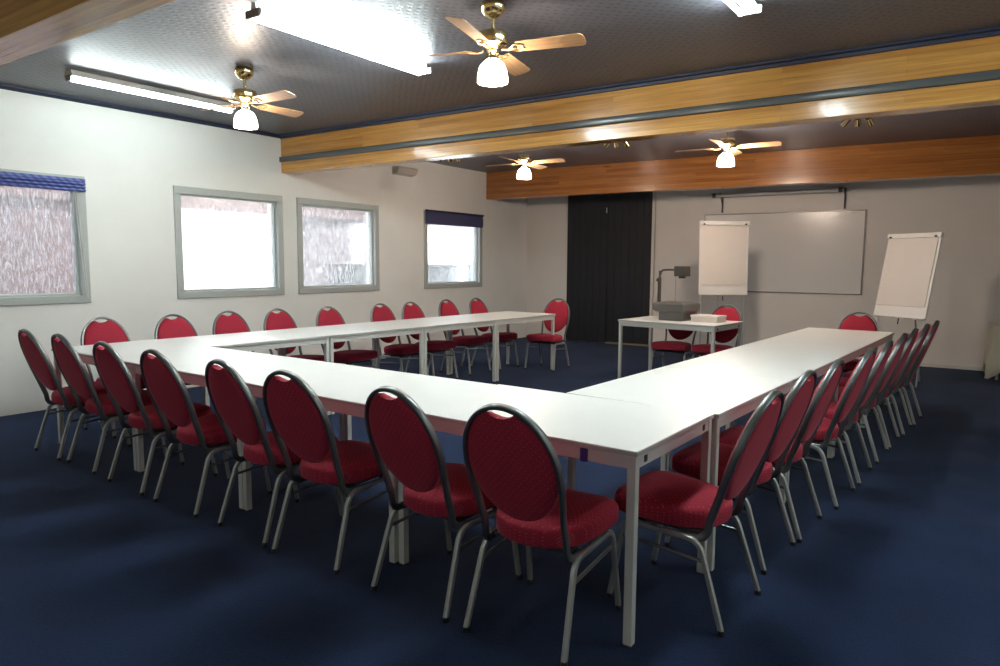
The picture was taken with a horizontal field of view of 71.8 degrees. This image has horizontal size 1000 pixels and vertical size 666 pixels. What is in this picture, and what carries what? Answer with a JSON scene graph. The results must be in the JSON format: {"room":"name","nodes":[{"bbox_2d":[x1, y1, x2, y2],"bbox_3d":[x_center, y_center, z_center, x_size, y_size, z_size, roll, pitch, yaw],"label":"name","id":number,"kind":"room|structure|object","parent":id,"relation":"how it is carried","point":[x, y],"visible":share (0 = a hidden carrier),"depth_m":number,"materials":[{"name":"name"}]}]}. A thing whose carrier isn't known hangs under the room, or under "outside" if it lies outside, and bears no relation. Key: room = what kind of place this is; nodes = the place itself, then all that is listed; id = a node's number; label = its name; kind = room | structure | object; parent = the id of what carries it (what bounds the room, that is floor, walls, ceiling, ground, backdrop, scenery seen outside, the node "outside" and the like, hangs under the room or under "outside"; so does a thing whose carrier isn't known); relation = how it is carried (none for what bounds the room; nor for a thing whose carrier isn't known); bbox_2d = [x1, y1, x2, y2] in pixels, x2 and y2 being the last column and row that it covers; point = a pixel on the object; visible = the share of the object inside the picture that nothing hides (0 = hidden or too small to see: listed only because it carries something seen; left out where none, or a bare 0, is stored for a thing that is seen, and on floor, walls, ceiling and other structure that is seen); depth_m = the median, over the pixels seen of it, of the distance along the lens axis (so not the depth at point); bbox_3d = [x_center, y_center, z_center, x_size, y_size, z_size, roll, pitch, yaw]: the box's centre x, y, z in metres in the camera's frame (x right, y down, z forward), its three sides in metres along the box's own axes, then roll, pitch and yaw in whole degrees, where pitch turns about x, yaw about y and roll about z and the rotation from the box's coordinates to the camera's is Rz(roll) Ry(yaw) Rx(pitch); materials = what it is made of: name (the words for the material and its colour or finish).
{"room":"conference room","nodes":[
{"label":"conference room","id":0,"kind":"room"},
{"bbox_2d":[0,89,526,416],"bbox_3d":[-3.463,-0.864,7.652,0.220,2.930,13.691,5,7,35],"label":"wall","id":1,"kind":"structure","parent":0,"point":[130,163],"depth_m":7.44,"materials":[{"name":"paint"}]},
{"bbox_2d":[0,168,90,305],"bbox_3d":[-4.456,-0.846,6.137,0.122,1.210,1.440,5,7,35],"label":"window","id":2,"kind":"structure","parent":1,"relation":"in","point":[79,295],"depth_m":6.44,"materials":[{"name":"glass"}]},
{"bbox_2d":[0,171,88,297],"bbox_3d":[-4.379,-0.851,6.097,0.042,1.136,1.385,5,7,35],"label":"blind","id":3,"kind":"object","parent":2,"relation":"attached to","point":[14,179],"visible":1,"depth_m":6.33,"materials":[{"name":"blue fabric"}]},
{"bbox_2d":[0,83,280,137],"bbox_3d":[-4.879,-2.086,5.308,0.035,0.040,7.600,5,7,35],"label":"trim","id":4,"kind":"structure","parent":1,"relation":"attached to","point":[2,86],"depth_m":6.89,"materials":[{"name":"blue"}]},
{"bbox_2d":[173,185,284,298],"bbox_3d":[-3.119,-1.027,7.994,0.122,1.210,1.380,5,7,35],"label":"window","id":5,"kind":"structure","parent":1,"relation":"in","point":[275,285],"depth_m":7.97,"materials":[{"name":"glass"}]},
{"bbox_2d":[296,197,379,293],"bbox_3d":[-2.178,-1.154,9.301,0.122,1.210,1.410,5,7,35],"label":"window","id":6,"kind":"structure","parent":1,"relation":"in","point":[371,237],"depth_m":9.30,"materials":[{"name":"glass"}]},
{"bbox_2d":[392,166,417,176],"bbox_3d":[-1.384,-2.361,10.094,0.140,0.110,0.401,5,7,35],"label":"wall box","id":7,"kind":"object","parent":1,"relation":"attached to","point":[396,170],"visible":1,"depth_m":10.03,"materials":[{"name":"beige plastic"}]},
{"bbox_2d":[424,210,481,288],"bbox_3d":[-0.778,-1.344,11.247,0.122,1.210,1.470,5,7,35],"label":"window","id":8,"kind":"structure","parent":1,"relation":"in","point":[475,265],"depth_m":11.28,"materials":[{"name":"glass"}]},
{"bbox_2d":[425,209,483,227],"bbox_3d":[-0.708,-1.839,11.145,0.040,0.217,1.445,5,7,35],"label":"roller blind","id":9,"kind":"object","parent":8,"relation":"attached to","point":[437,217],"visible":1,"depth_m":11.08,"materials":[{"name":"blue fabric"}]},
{"bbox_2d":[0,337,999,665],"bbox_3d":[0.659,0.939,5.158,10.040,0.100,14.171,5,7,35],"label":"floor","id":10,"kind":"structure","parent":0,"point":[95,571],"depth_m":3.21,"materials":[{"name":"blue carpet"}]},
{"bbox_2d":[18,329,130,460],"bbox_3d":[-3.144,0.408,5.083,0.446,0.925,0.610,5,7,38],"label":"chair","id":11,"kind":"object","parent":10,"relation":"on","point":[35,355],"visible":0.79,"depth_m":4.91,"materials":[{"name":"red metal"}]},
{"bbox_2d":[51,333,166,474],"bbox_3d":[-2.718,0.441,4.784,0.446,0.925,0.610,5,7,38],"label":"chair","id":12,"kind":"object","parent":10,"relation":"on","point":[72,367],"visible":0.8,"depth_m":4.61,"materials":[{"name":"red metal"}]},
{"bbox_2d":[80,317,145,438],"bbox_3d":[-3.165,0.339,5.756,0.610,0.925,0.446,5,7,35],"label":"chair","id":13,"kind":"object","parent":10,"relation":"on","point":[110,331],"visible":0.39,"depth_m":5.81,"materials":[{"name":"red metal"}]},
{"bbox_2d":[51,339,236,471],"bbox_3d":[-2.670,0.490,5.222,1.200,0.740,0.800,5,7,36],"label":"conference table","id":14,"kind":"object","parent":10,"relation":"on","point":[130,351],"visible":0.29,"depth_m":5.19,"materials":[{"name":"white laminate"}]},
{"bbox_2d":[92,341,217,495],"bbox_3d":[-2.200,0.486,4.377,0.446,0.925,0.610,5,7,37],"label":"chair","id":15,"kind":"object","parent":10,"relation":"on","point":[118,382],"visible":0.81,"depth_m":4.21,"materials":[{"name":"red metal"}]},
{"bbox_2d":[154,314,203,403],"bbox_3d":[-2.733,0.305,6.116,0.610,0.925,0.446,5,7,35],"label":"chair","id":16,"kind":"object","parent":10,"relation":"on","point":[165,328],"visible":0.29,"depth_m":6.19,"materials":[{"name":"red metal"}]},
{"bbox_2d":[140,349,271,517],"bbox_3d":[-1.729,0.524,4.026,0.446,0.925,0.610,4,7,35],"label":"chair","id":17,"kind":"object","parent":10,"relation":"on","point":[168,393],"visible":0.82,"depth_m":3.86,"materials":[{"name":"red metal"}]},
{"bbox_2d":[212,311,256,401],"bbox_3d":[-2.410,0.261,6.565,0.610,0.925,0.446,5,7,35],"label":"chair","id":18,"kind":"object","parent":10,"relation":"on","point":[234,323],"visible":0.26,"depth_m":6.64,"materials":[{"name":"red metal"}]},
{"bbox_2d":[130,350,345,509],"bbox_3d":[-1.705,0.566,4.530,1.200,0.740,0.800,5,7,36],"label":"conference table","id":19,"kind":"object","parent":10,"relation":"on","point":[249,365],"visible":0.58,"depth_m":4.48,"materials":[{"name":"white laminate"}]},
{"bbox_2d":[157,329,330,415],"bbox_3d":[-2.226,0.405,6.081,0.800,0.740,1.200,5,7,39],"label":"conference table","id":20,"kind":"object","parent":10,"relation":"on","point":[279,339],"visible":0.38,"depth_m":5.94,"materials":[{"name":"white laminate"}]},
{"bbox_2d":[205,359,342,546],"bbox_3d":[-1.205,0.566,3.650,0.446,0.925,0.610,5,7,38],"label":"chair","id":21,"kind":"object","parent":10,"relation":"on","point":[236,409],"visible":0.77,"depth_m":3.47,"materials":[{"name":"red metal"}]},
{"bbox_2d":[263,308,323,361],"bbox_3d":[-2.056,0.226,6.937,0.610,0.925,0.446,5,7,35],"label":"chair","id":22,"kind":"object","parent":10,"relation":"on","point":[283,319],"visible":0.38,"depth_m":6.99,"materials":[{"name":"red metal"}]},
{"bbox_2d":[263,369,387,574],"bbox_3d":[-0.811,0.599,3.349,0.446,0.925,0.610,4,7,32],"label":"chair","id":23,"kind":"object","parent":10,"relation":"on","point":[297,418],"visible":0.91,"depth_m":3.19,"materials":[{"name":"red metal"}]},
{"bbox_2d":[316,306,377,368],"bbox_3d":[-1.645,0.186,7.354,0.610,0.925,0.446,5,7,35],"label":"chair","id":24,"kind":"object","parent":10,"relation":"on","point":[332,316],"visible":0.6,"depth_m":7.33,"materials":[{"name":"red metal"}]},
{"bbox_2d":[281,322,424,414],"bbox_3d":[-1.472,0.316,7.003,0.800,0.740,1.200,5,7,39],"label":"conference table","id":25,"kind":"object","parent":10,"relation":"on","point":[368,330],"visible":0.54,"depth_m":6.86,"materials":[{"name":"white laminate"}]},
{"bbox_2d":[241,365,495,563],"bbox_3d":[-0.740,0.643,3.837,1.200,0.740,0.800,5,7,36],"label":"conference table","id":26,"kind":"object","parent":10,"relation":"on","point":[344,389],"visible":0.44,"depth_m":3.74,"materials":[{"name":"white laminate"}]},
{"bbox_2d":[370,303,428,375],"bbox_3d":[-1.176,0.129,7.938,0.610,0.925,0.446,5,7,35],"label":"chair","id":27,"kind":"object","parent":10,"relation":"on","point":[384,313],"visible":0.69,"depth_m":7.88,"materials":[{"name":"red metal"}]},
{"bbox_2d":[401,302,457,378],"bbox_3d":[-0.870,0.095,8.295,0.610,0.925,0.446,5,7,35],"label":"chair","id":28,"kind":"object","parent":10,"relation":"on","point":[414,311],"visible":0.61,"depth_m":8.28,"materials":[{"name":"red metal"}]},
{"bbox_2d":[376,316,497,381],"bbox_3d":[-0.717,0.226,7.925,0.800,0.740,1.200,5,7,39],"label":"conference table","id":29,"kind":"object","parent":10,"relation":"on","point":[442,323],"visible":0.56,"depth_m":7.78,"materials":[{"name":"white laminate"}]},
{"bbox_2d":[364,386,521,622],"bbox_3d":[-0.256,0.644,2.942,0.446,0.925,0.610,5,7,38],"label":"chair","id":30,"kind":"object","parent":10,"relation":"on","point":[402,438],"visible":0.92,"depth_m":2.78,"materials":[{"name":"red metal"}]},
{"bbox_2d":[438,299,490,375],"bbox_3d":[-0.481,0.037,8.887,0.610,0.925,0.446,5,7,35],"label":"chair","id":31,"kind":"object","parent":10,"relation":"on","point":[444,309],"visible":0.66,"depth_m":8.84,"materials":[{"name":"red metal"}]},
{"bbox_2d":[469,298,518,370],"bbox_3d":[-0.106,-0.004,9.305,0.610,0.925,0.446,5,7,35],"label":"chair","id":32,"kind":"object","parent":10,"relation":"on","point":[475,307],"visible":0.57,"depth_m":9.28,"materials":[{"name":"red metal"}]},
{"bbox_2d":[450,311,555,380],"bbox_3d":[0.038,0.137,8.848,0.800,0.740,1.200,5,7,39],"label":"conference table","id":33,"kind":"object","parent":10,"relation":"on","point":[506,318],"visible":0.78,"depth_m":8.68,"materials":[{"name":"white laminate"}]},
{"bbox_2d":[462,403,621,665],"bbox_3d":[0.154,0.677,2.639,0.446,0.925,0.610,4,7,33],"label":"chair","id":34,"kind":"object","parent":10,"relation":"on","point":[512,460],"visible":1,"depth_m":2.48,"materials":[{"name":"red fabric"}]},
{"bbox_2d":[524,298,569,371],"bbox_3d":[0.661,0.007,9.246,0.446,0.925,0.610,4,7,29],"label":"chair","id":35,"kind":"object","parent":10,"relation":"on","point":[561,309],"visible":0.95,"depth_m":9.30,"materials":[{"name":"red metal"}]},
{"bbox_2d":[398,384,714,647],"bbox_3d":[0.237,0.719,3.151,1.200,0.740,0.800,5,7,36],"label":"conference table","id":36,"kind":"object","parent":10,"relation":"on","point":[623,434],"visible":0.74,"depth_m":2.93,"materials":[{"name":"white laminate"}]},
{"bbox_2d":[650,312,697,369],"bbox_3d":[2.146,0.099,8.434,0.446,0.925,0.610,4,7,33],"label":"chair","id":37,"kind":"object","parent":10,"relation":"on","point":[662,346],"visible":0.56,"depth_m":8.31,"materials":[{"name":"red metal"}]},
{"bbox_2d":[567,366,793,571],"bbox_3d":[1.021,0.656,3.817,0.800,0.740,1.200,5,7,37],"label":"conference table","id":38,"kind":"object","parent":10,"relation":"on","point":[730,396],"visible":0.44,"depth_m":3.59,"materials":[{"name":"white laminate"}]},
{"bbox_2d":[618,316,742,378],"bbox_3d":[2.116,0.220,8.160,1.200,0.740,0.800,5,8,40],"label":"conference table","id":39,"kind":"object","parent":10,"relation":"on","point":[651,322],"visible":0.62,"depth_m":7.95,"materials":[{"name":"white laminate"}]},
{"bbox_2d":[653,266,699,320],"bbox_3d":[2.075,-0.472,8.164,0.430,0.635,0.400,6,8,44],"label":"projector","id":40,"kind":"object","parent":39,"relation":"on","point":[668,310],"visible":0.99,"depth_m":8.08,"materials":[{"name":"grey plastic"}]},
{"bbox_2d":[690,314,726,322],"bbox_3d":[2.399,-0.168,7.945,0.330,0.078,0.240,6,8,43],"label":"flat box","id":41,"kind":"object","parent":39,"relation":"on","point":[707,318],"visible":1,"depth_m":7.87,"materials":[{"name":"cardboard"}]},
{"bbox_2d":[607,390,783,636],"bbox_3d":[0.822,0.659,2.857,0.610,0.925,0.446,5,7,38],"label":"chair","id":42,"kind":"object","parent":10,"relation":"on","point":[671,499],"visible":0.97,"depth_m":2.74,"materials":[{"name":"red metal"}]},
{"bbox_2d":[692,304,741,358],"bbox_3d":[2.560,0.134,8.114,0.446,0.925,0.610,5,7,37],"label":"chair","id":43,"kind":"object","parent":10,"relation":"on","point":[733,314],"visible":0.59,"depth_m":8.17,"materials":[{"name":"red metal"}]},
{"bbox_2d":[698,221,749,356],"bbox_3d":[3.034,-0.543,9.560,0.682,1.981,0.363,0,6,-2],"label":"flip chart","id":44,"kind":"object","parent":10,"relation":"on","point":[723,245],"visible":0.96,"depth_m":9.37,"materials":[{"name":"white paper"}]},
{"bbox_2d":[699,294,747,295],"bbox_3d":[3.039,-0.514,9.402,0.670,0.021,0.042,0,6,-2],"label":"tray","id":45,"kind":"object","parent":44,"relation":"on","point":[699,294],"depth_m":9.39,"materials":[{"name":"silver metal"}]},
{"bbox_2d":[664,370,816,574],"bbox_3d":[1.192,0.608,3.382,0.610,0.925,0.446,5,8,40],"label":"chair","id":46,"kind":"object","parent":10,"relation":"on","point":[687,461],"visible":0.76,"depth_m":3.26,"materials":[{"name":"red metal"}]},
{"bbox_2d":[667,349,839,501],"bbox_3d":[1.755,0.564,4.761,0.800,0.740,1.200,5,7,37],"label":"conference table","id":47,"kind":"object","parent":10,"relation":"on","point":[749,362],"visible":0.51,"depth_m":4.64,"materials":[{"name":"white laminate"}]},
{"bbox_2d":[719,359,844,542],"bbox_3d":[1.498,0.574,3.739,0.610,0.925,0.446,5,7,37],"label":"chair","id":48,"kind":"object","parent":10,"relation":"on","point":[822,397],"visible":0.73,"depth_m":3.54,"materials":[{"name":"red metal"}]},
{"bbox_2d":[731,336,871,457],"bbox_3d":[2.490,0.472,5.706,0.800,0.740,1.200,5,7,37],"label":"conference table","id":49,"kind":"object","parent":10,"relation":"on","point":[847,351],"visible":0.51,"depth_m":5.57,"materials":[{"name":"white laminate"}]},
{"bbox_2d":[776,327,893,417],"bbox_3d":[3.224,0.381,6.651,0.800,0.740,1.200,5,7,37],"label":"conference table","id":50,"kind":"object","parent":10,"relation":"on","point":[877,338],"visible":0.39,"depth_m":6.52,"materials":[{"name":"white laminate"}]},
{"bbox_2d":[794,348,876,509],"bbox_3d":[1.925,0.527,4.219,0.610,0.925,0.446,5,7,39],"label":"chair","id":51,"kind":"object","parent":10,"relation":"on","point":[828,430],"visible":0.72,"depth_m":4.02,"materials":[{"name":"red fabric"}]},
{"bbox_2d":[837,311,878,372],"bbox_3d":[3.548,0.260,6.945,0.446,0.925,0.610,5,7,35],"label":"chair","id":52,"kind":"object","parent":10,"relation":"on","point":[866,322],"visible":0.27,"depth_m":7.07,"materials":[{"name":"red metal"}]},
{"bbox_2d":[824,340,893,485],"bbox_3d":[2.270,0.486,4.647,0.610,0.925,0.446,5,7,36],"label":"chair","id":53,"kind":"object","parent":10,"relation":"on","point":[880,361],"visible":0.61,"depth_m":4.44,"materials":[{"name":"grey metal"}]},
{"bbox_2d":[814,333,908,463],"bbox_3d":[2.653,0.439,5.133,0.610,0.925,0.446,5,7,37],"label":"chair","id":54,"kind":"object","parent":10,"relation":"on","point":[874,400],"visible":0.56,"depth_m":4.92,"materials":[{"name":"grey metal"}]},
{"bbox_2d":[839,328,918,449],"bbox_3d":[2.959,0.402,5.515,0.610,0.925,0.446,5,7,37],"label":"chair","id":55,"kind":"object","parent":10,"relation":"on","point":[912,336],"visible":0.43,"depth_m":5.31,"materials":[{"name":"grey metal"}]},
{"bbox_2d":[843,323,929,436],"bbox_3d":[3.306,0.362,5.929,0.610,0.925,0.446,5,7,37],"label":"chair","id":56,"kind":"object","parent":10,"relation":"on","point":[899,383],"visible":0.57,"depth_m":5.71,"materials":[{"name":"grey metal"}]},
{"bbox_2d":[872,232,943,386],"bbox_3d":[4.888,-0.290,8.213,0.461,1.774,0.692,-2,6,-21],"label":"flip chart","id":57,"kind":"object","parent":10,"relation":"on","point":[911,260],"visible":0.97,"depth_m":8.10,"materials":[{"name":"white paper"}]},
{"bbox_2d":[872,314,925,319],"bbox_3d":[4.693,-0.185,8.148,0.042,0.023,0.680,-2,6,-21],"label":"tray","id":58,"kind":"object","parent":57,"relation":"on","point":[908,316],"depth_m":8.08,"materials":[{"name":"silver metal"}]},
{"bbox_2d":[895,320,939,426],"bbox_3d":[3.606,0.328,6.278,0.610,0.925,0.446,5,7,37],"label":"chair","id":59,"kind":"object","parent":10,"relation":"on","point":[911,376],"visible":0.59,"depth_m":6.06,"materials":[{"name":"grey metal"}]},
{"bbox_2d":[0,0,999,172],"bbox_3d":[0.678,-2.075,4.851,10.040,0.100,14.171,5,7,35],"label":"ceiling","id":60,"kind":"structure","parent":0,"point":[196,45],"depth_m":5.09,"materials":[{"name":"grey paint"}]},
{"bbox_2d":[0,0,176,65],"bbox_3d":[-1.030,-1.570,2.511,9.602,0.452,0.205,4,7,34],"label":"beam","id":61,"kind":"structure","parent":60,"relation":"attached to","point":[27,27],"depth_m":3.18,"materials":[{"name":"brown wood"}]},
{"bbox_2d":[64,69,235,113],"bbox_3d":[-3.061,-2.140,6.175,0.144,0.085,1.490,5,7,35],"label":"ceiling light","id":62,"kind":"object","parent":60,"relation":"attached to","point":[70,75],"visible":1,"depth_m":6.04,"materials":[{"name":"white plastic"}]},
{"bbox_2d":[177,66,303,129],"bbox_3d":[-2.036,-1.877,5.513,0.853,0.462,0.853,-1,6,-11],"label":"ceiling fan","id":63,"kind":"object","parent":60,"relation":"hanging from","point":[245,119],"visible":1,"depth_m":5.46,"materials":[{"name":"brown wood"}]},
{"bbox_2d":[245,2,431,75],"bbox_3d":[-1.023,-1.978,4.718,0.135,0.085,1.540,5,7,35],"label":"ceiling light","id":64,"kind":"object","parent":60,"relation":"attached to","point":[257,9],"visible":1,"depth_m":4.57,"materials":[{"name":"white plastic"}]},
{"bbox_2d":[439,158,460,161],"bbox_3d":[-0.690,-2.430,9.491,0.322,0.152,0.105,0,6,-7],"label":"spotlight","id":65,"kind":"object","parent":60,"relation":"attached to","point":[457,159],"visible":0.16,"depth_m":9.49,"materials":[{"name":"gold metal"}]},
{"bbox_2d":[407,0,585,86],"bbox_3d":[-0.043,-1.720,4.091,0.853,0.462,0.853,-2,6,-24],"label":"ceiling fan","id":66,"kind":"object","parent":60,"relation":"hanging from","point":[492,72],"visible":1,"depth_m":4.03,"materials":[{"name":"gold metal"}]},
{"bbox_2d":[487,152,564,178],"bbox_3d":[0.307,-2.193,8.753,0.853,0.462,0.853,-1,6,-14],"label":"ceiling fan","id":67,"kind":"object","parent":60,"relation":"hanging from","point":[523,173],"visible":0.91,"depth_m":8.70,"materials":[{"name":"brown wood"}]},
{"bbox_2d":[603,142,629,147],"bbox_3d":[1.394,-2.291,8.251,0.322,0.152,0.105,1,6,4],"label":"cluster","id":68,"kind":"object","parent":60,"relation":"attached to","point":[626,144],"visible":0.4,"depth_m":8.24,"materials":[{"name":"gold metal"}]},
{"bbox_2d":[279,26,999,174],"bbox_3d":[1.353,-1.893,5.823,9.604,0.452,0.236,4,7,34],"label":"beam","id":69,"kind":"structure","parent":60,"relation":"attached to","point":[960,70],"depth_m":5.59,"materials":[{"name":"brown wood"}]},
{"bbox_2d":[675,132,781,166],"bbox_3d":[2.459,-2.051,7.496,0.853,0.462,0.853,-1,6,-14],"label":"ceiling fan","id":70,"kind":"object","parent":60,"relation":"hanging from","point":[725,159],"visible":0.87,"depth_m":7.43,"materials":[{"name":"brown wood"}]},
{"bbox_2d":[486,135,999,199],"bbox_3d":[3.916,-2.242,9.391,9.625,0.448,0.191,4,7,31],"label":"beam","id":71,"kind":"structure","parent":60,"relation":"attached to","point":[977,155],"depth_m":9.42,"materials":[{"name":"brown wood"}]},
{"bbox_2d":[724,0,762,16],"bbox_3d":[1.010,-1.831,3.392,0.135,0.085,1.540,5,7,35],"label":"ceiling light","id":72,"kind":"object","parent":60,"relation":"attached to","point":[749,7],"visible":1,"depth_m":3.95,"materials":[{"name":"white plastic"}]},
{"bbox_2d":[840,118,874,126],"bbox_3d":[3.579,-2.140,6.904,0.322,0.152,0.105,1,6,10],"label":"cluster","id":73,"kind":"object","parent":60,"relation":"attached to","point":[870,122],"visible":0.52,"depth_m":6.89,"materials":[{"name":"gold metal"}]},
{"bbox_2d":[525,175,999,366],"bbox_3d":[4.591,-1.099,10.454,10.062,2.930,0.220,4,7,33],"label":"wall","id":74,"kind":"structure","parent":0,"point":[965,294],"depth_m":9.96,"materials":[{"name":"paint"}]},
{"bbox_2d":[566,192,656,346],"bbox_3d":[1.892,-1.259,12.007,1.630,2.900,0.075,4,7,33],"label":"curtain","id":75,"kind":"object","parent":74,"relation":"in","point":[611,237],"depth_m":12.00,"materials":[{"name":"black fabric"}]},
{"bbox_2d":[712,187,846,212],"bbox_3d":[4.165,-1.996,10.405,1.879,0.300,0.171,4,7,33],"label":"projection screen","id":76,"kind":"object","parent":74,"relation":"attached to","point":[840,189],"visible":1,"depth_m":10.29,"materials":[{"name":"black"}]},
{"bbox_2d":[705,209,866,294],"bbox_3d":[4.250,-1.223,10.515,2.301,1.220,0.026,4,7,33],"label":"whiteboard","id":77,"kind":"object","parent":74,"relation":"attached to","point":[805,252],"visible":0.73,"depth_m":10.31,"materials":[{"name":"white plastic"}]},
{"bbox_2d":[691,346,981,370],"bbox_3d":[5.559,0.417,9.837,7.120,0.050,0.012,4,7,33],"label":"baseboard","id":78,"kind":"structure","parent":74,"relation":"attached to","point":[921,364],"depth_m":9.44,"materials":[{"name":"grey"}]},
{"label":"outside","id":79,"kind":"structure","parent":0,"visible":0},
{"bbox_3d":[-6.306,0.323,12.255,9.580,0.100,24.000,5,7,35],"label":"ground","id":80,"kind":"structure","parent":79,"visible":0},
{"bbox_2d":[0,196,73,293],"bbox_3d":[-5.845,-0.268,6.644,0.250,2.220,3.950,5,7,35],"label":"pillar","id":81,"kind":"structure","parent":80,"relation":"on","point":[3,196],"depth_m":7.50,"materials":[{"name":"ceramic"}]},
{"bbox_2d":[1,186,464,228],"bbox_3d":[-3.064,-2.082,10.305,0.300,0.680,15.000,5,7,35],"label":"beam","id":82,"kind":"structure","parent":81,"relation":"on","point":[1,186],"depth_m":9.25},
{"bbox_2d":[182,210,469,288],"bbox_3d":[-6.205,-1.485,12.007,0.200,3.550,24.000,5,7,35],"label":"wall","id":83,"kind":"structure","parent":80,"relation":"on","point":[202,214],"depth_m":13.33,"materials":[{"name":"white"}]},
{"bbox_2d":[302,217,365,285],"bbox_3d":[-2.715,-0.692,10.993,0.250,2.220,1.400,5,7,35],"label":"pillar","id":84,"kind":"structure","parent":80,"relation":"on","point":[343,250],"depth_m":10.76,"materials":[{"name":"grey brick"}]},
{"bbox_2d":[336,264,365,284],"bbox_3d":[-2.220,-0.337,10.992,0.430,1.520,0.650,5,7,35],"label":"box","id":85,"kind":"object","parent":80,"relation":"on","point":[337,264],"visible":0.02,"depth_m":10.67,"materials":[{"name":"grey"}]},
{"bbox_2d":[428,264,469,281],"bbox_3d":[-1.076,-0.492,12.582,0.430,1.520,1.280,5,7,35],"label":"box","id":86,"kind":"object","parent":80,"relation":"on","point":[429,264],"visible":0.02,"depth_m":12.32,"materials":[{"name":"grey"}]},
{"bbox_3d":[6.840,0.263,8.373,1.440,0.670,0.620,4,7,32],"label":"side table","id":87,"kind":"object","parent":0,"visible":0},
{"bbox_2d":[982,322,999,378],"bbox_3d":[6.840,0.251,8.372,1.582,0.664,0.699,4,7,32],"label":"tablecloth","id":88,"kind":"object","parent":87,"relation":"on","point":[991,361],"visible":1,"depth_m":8.49,"materials":[{"name":"beige fabric"}]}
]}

